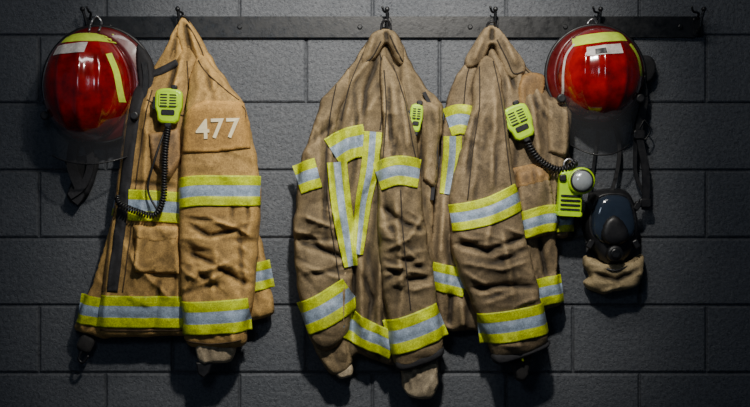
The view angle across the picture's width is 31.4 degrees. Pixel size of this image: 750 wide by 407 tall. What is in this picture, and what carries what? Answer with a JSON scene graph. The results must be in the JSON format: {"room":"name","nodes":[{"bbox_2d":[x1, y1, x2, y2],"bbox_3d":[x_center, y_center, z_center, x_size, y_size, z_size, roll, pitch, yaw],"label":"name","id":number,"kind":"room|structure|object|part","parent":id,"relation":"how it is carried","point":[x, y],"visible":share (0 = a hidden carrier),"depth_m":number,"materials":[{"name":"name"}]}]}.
{"room":"emergency services station","nodes":[
{"label":"emergency services station","id":0,"kind":"room"},
{"bbox_2d":[0,0,749,406],"bbox_3d":[0.093,-0.234,4.003,7.009,2.969,0.007,0,0,0],"label":"wall","id":1,"kind":"structure","parent":0,"point":[680,337],"depth_m":4.00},
{"bbox_2d":[80,6,706,37],"bbox_3d":[0.054,-0.542,3.967,1.852,0.090,0.064,0,0,0],"label":"hook rail","id":2,"kind":"object","parent":1,"relation":"attached to","point":[137,26],"visible":0.85,"depth_m":3.99,"materials":[{"name":"black metal"}]},
{"bbox_2d":[40,15,154,204],"bbox_3d":[-0.816,-0.276,3.884,0.343,0.563,0.210,0,0,0],"label":"helmet","id":3,"kind":"object","parent":2,"relation":"hanging from","point":[90,78],"visible":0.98,"depth_m":3.85,"materials":[{"name":"red glossy plastic"},{"name":"clear plastic"},{"name":"black rubber"}]},
{"bbox_3d":[-0.960,-0.256,3.881,0.026,0.026,0.024,0,0,0],"label":"shield knob","id":4,"kind":"part","parent":3,"relation":"part of","materials":[{"name":"black plastic"}]},
{"bbox_3d":[-0.816,-0.351,3.937,0.343,0.354,0.021,0,0,0],"label":"edge trim","id":5,"kind":"part","parent":3,"relation":"part of","materials":[{"name":"black rubber"}]},
{"bbox_3d":[-0.742,-0.364,3.853,0.024,0.143,0.074,0,0,35],"label":"reflective trim","id":6,"kind":"part","parent":3,"relation":"part of","materials":[{"name":"yellow plastic"}]},
{"bbox_3d":[-0.700,-0.256,3.881,0.026,0.026,0.024,0,0,0],"label":"shield knob","id":7,"kind":"part","parent":3,"relation":"part of","materials":[{"name":"black rubber"}]},
{"bbox_2d":[74,15,274,377],"bbox_3d":[-0.596,-0.025,3.896,0.599,1.066,0.175,0,0,0],"label":"coat","id":8,"kind":"object","parent":2,"relation":"hanging from","point":[199,271],"visible":0.97,"depth_m":3.87,"materials":[{"name":"beige fabric"}]},
{"bbox_2d":[114,85,182,218],"bbox_3d":[-0.658,-0.149,3.867,0.201,0.389,0.053,0,0,0],"label":"microphone","id":9,"kind":"object","parent":8,"relation":"attached to","point":[167,102],"visible":1,"depth_m":3.85,"materials":[{"name":"plastic"}]},
{"bbox_3d":[-0.675,-0.091,3.865,0.169,0.272,0.040,0,0,4],"label":"coil cord","id":10,"kind":"part","parent":9,"relation":"part of","materials":[{"name":"black rubber"}]},
{"bbox_3d":[-0.598,-0.299,3.853,0.059,0.042,0.004,0,0,0],"label":"speaker panel","id":11,"kind":"part","parent":9,"relation":"part of","materials":[{"name":"plastic"}]},
{"bbox_3d":[-0.599,-0.263,3.853,0.039,0.017,0.003,0,0,0],"label":"label plate","id":12,"kind":"part","parent":9,"relation":"part of","materials":[{"name":"black plastic"}]},
{"bbox_2d":[164,123,171,126],"bbox_3d":[-0.600,-0.229,3.866,0.020,0.018,0.018,0,0,0],"label":"socket","id":13,"kind":"object","parent":9,"relation":"attached to","point":[165,124],"depth_m":3.86,"materials":[{"name":"black plastic"}]},
{"bbox_3d":[-0.625,-0.398,3.937,0.096,0.057,0.041,0,0,0],"label":"collar trim","id":14,"kind":"part","parent":8,"relation":"part of","materials":[{"name":"black fabric"}]},
{"bbox_2d":[292,19,448,398],"bbox_3d":[-0.017,0.013,3.895,0.460,1.119,0.193,0,0,8],"label":"coat","id":15,"kind":"object","parent":2,"relation":"hanging from","point":[363,218],"visible":1,"depth_m":3.88,"materials":[{"name":"brown fabric"}]},
{"bbox_2d":[408,100,422,135],"bbox_3d":[0.117,-0.247,3.883,0.046,0.104,0.043,0,0,0],"label":"microphone","id":16,"kind":"object","parent":15,"relation":"attached to","point":[416,110],"visible":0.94,"depth_m":3.87,"materials":[{"name":"plastic"}]},
{"bbox_3d":[0.120,-0.261,3.864,0.029,0.034,0.004,0,0,0],"label":"speaker panel","id":17,"kind":"part","parent":16,"relation":"part of","materials":[{"name":"plastic"}]},
{"bbox_3d":[0.058,-0.528,3.993,1.811,0.063,0.013,0,0,0],"label":"rail","id":18,"kind":"part","parent":2,"relation":"part of","materials":[{"name":"black metal"}]},
{"bbox_2d":[431,20,573,380],"bbox_3d":[0.375,-0.010,3.889,0.441,1.064,0.188,0,0,0],"label":"coat","id":19,"kind":"object","parent":2,"relation":"hanging from","point":[496,227],"visible":0.95,"depth_m":3.87,"materials":[{"name":"beige fabric"}]},
{"bbox_2d":[505,100,577,173],"bbox_3d":[0.479,-0.194,3.883,0.222,0.215,0.045,0,0,2],"label":"microphone","id":20,"kind":"object","parent":19,"relation":"attached to","point":[518,116],"visible":0.98,"depth_m":3.87,"materials":[{"name":"plastic"}]},
{"bbox_3d":[0.412,-0.252,3.867,0.064,0.055,0.004,0,0,0],"label":"speaker panel","id":21,"kind":"part","parent":20,"relation":"part of","materials":[{"name":"plastic"}]},
{"bbox_3d":[0.427,-0.219,3.867,0.040,0.028,0.003,0,0,0],"label":"label plate","id":22,"kind":"part","parent":20,"relation":"part of","materials":[{"name":"black plastic"}]},
{"bbox_2d":[523,137,529,142],"bbox_3d":[0.441,-0.188,3.880,0.022,0.020,0.018,0,0,0],"label":"socket","id":23,"kind":"object","parent":20,"relation":"attached to","point":[525,139],"depth_m":3.87,"materials":[{"name":"black plastic"}]},
{"bbox_3d":[0.513,-0.136,3.876,0.154,0.100,0.037,0,0,0],"label":"coil cord","id":24,"kind":"part","parent":20,"relation":"part of","materials":[{"name":"black rubber"}]},
{"bbox_2d":[556,158,594,216],"bbox_3d":[0.582,-0.047,3.866,0.108,0.172,0.076,0,0,0],"label":"flashlight","id":25,"kind":"object","parent":19,"relation":"attached to","point":[572,184],"visible":1,"depth_m":3.86,"materials":[{"name":"plastic"}]},
{"bbox_2d":[559,167,594,193],"bbox_3d":[0.585,-0.066,3.857,0.102,0.079,0.058,0,0,0],"label":"lamp","id":26,"kind":"object","parent":25,"relation":"attached to","point":[581,180],"depth_m":3.84,"materials":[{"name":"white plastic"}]},
{"bbox_2d":[544,18,655,209],"bbox_3d":[0.676,-0.265,3.877,0.338,0.568,0.178,0,0,-6],"label":"helmet","id":27,"kind":"object","parent":2,"relation":"hanging from","point":[598,71],"visible":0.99,"depth_m":3.85,"materials":[{"name":"red glossy plastic"},{"name":"clear plastic"},{"name":"black rubber"}]},
{"bbox_3d":[0.542,-0.306,3.882,0.026,0.026,0.024,0,0,0],"label":"shield knob","id":28,"kind":"part","parent":27,"relation":"part of","materials":[{"name":"black rubber"}]},
{"bbox_3d":[0.552,-0.390,3.868,0.027,0.146,0.059,0,0,-37],"label":"reflective trim","id":29,"kind":"part","parent":27,"relation":"part of","materials":[{"name":"white plastic"}]},
{"bbox_3d":[0.651,-0.381,3.937,0.303,0.303,0.021,0,0,0],"label":"edge trim","id":30,"kind":"part","parent":27,"relation":"part of","materials":[{"name":"black rubber"}]},
{"bbox_3d":[0.756,-0.416,3.863,0.029,0.097,0.050,0,0,23],"label":"reflective trim","id":31,"kind":"part","parent":27,"relation":"part of","materials":[{"name":"yellow plastic"}]},
{"bbox_3d":[0.771,-0.306,3.882,0.026,0.026,0.024,0,0,0],"label":"shield knob","id":32,"kind":"part","parent":27,"relation":"part of","materials":[{"name":"black rubber"}]},
{"bbox_2d":[582,126,641,264],"bbox_3d":[0.701,-0.021,3.938,0.167,0.422,0.117,0,0,0],"label":"mask","id":33,"kind":"object","parent":2,"relation":"hanging from","point":[609,220],"visible":1,"depth_m":3.91,"materials":[{"name":"plastic"}]},
{"bbox_2d":[583,131,643,293],"bbox_3d":[0.711,0.027,3.954,0.183,0.489,0.089,0,0,0],"label":"bag","id":34,"kind":"object","parent":33,"relation":"hanging from","point":[603,278],"visible":0.95,"depth_m":3.92,"materials":[{"name":"fabric"}]},
{"bbox_3d":[0.711,0.179,3.929,0.154,0.042,0.039,0,0,0],"label":"cord","id":35,"kind":"part","parent":34,"relation":"part of","materials":[{"name":"black fabric"}]},
{"bbox_2d":[601,215,628,245],"bbox_3d":[0.702,0.078,3.902,0.088,0.094,0.032,0,0,0],"label":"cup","id":36,"kind":"object","parent":33,"relation":"on","point":[614,228],"depth_m":3.89,"materials":[{"name":"black plastic"}]}
]}

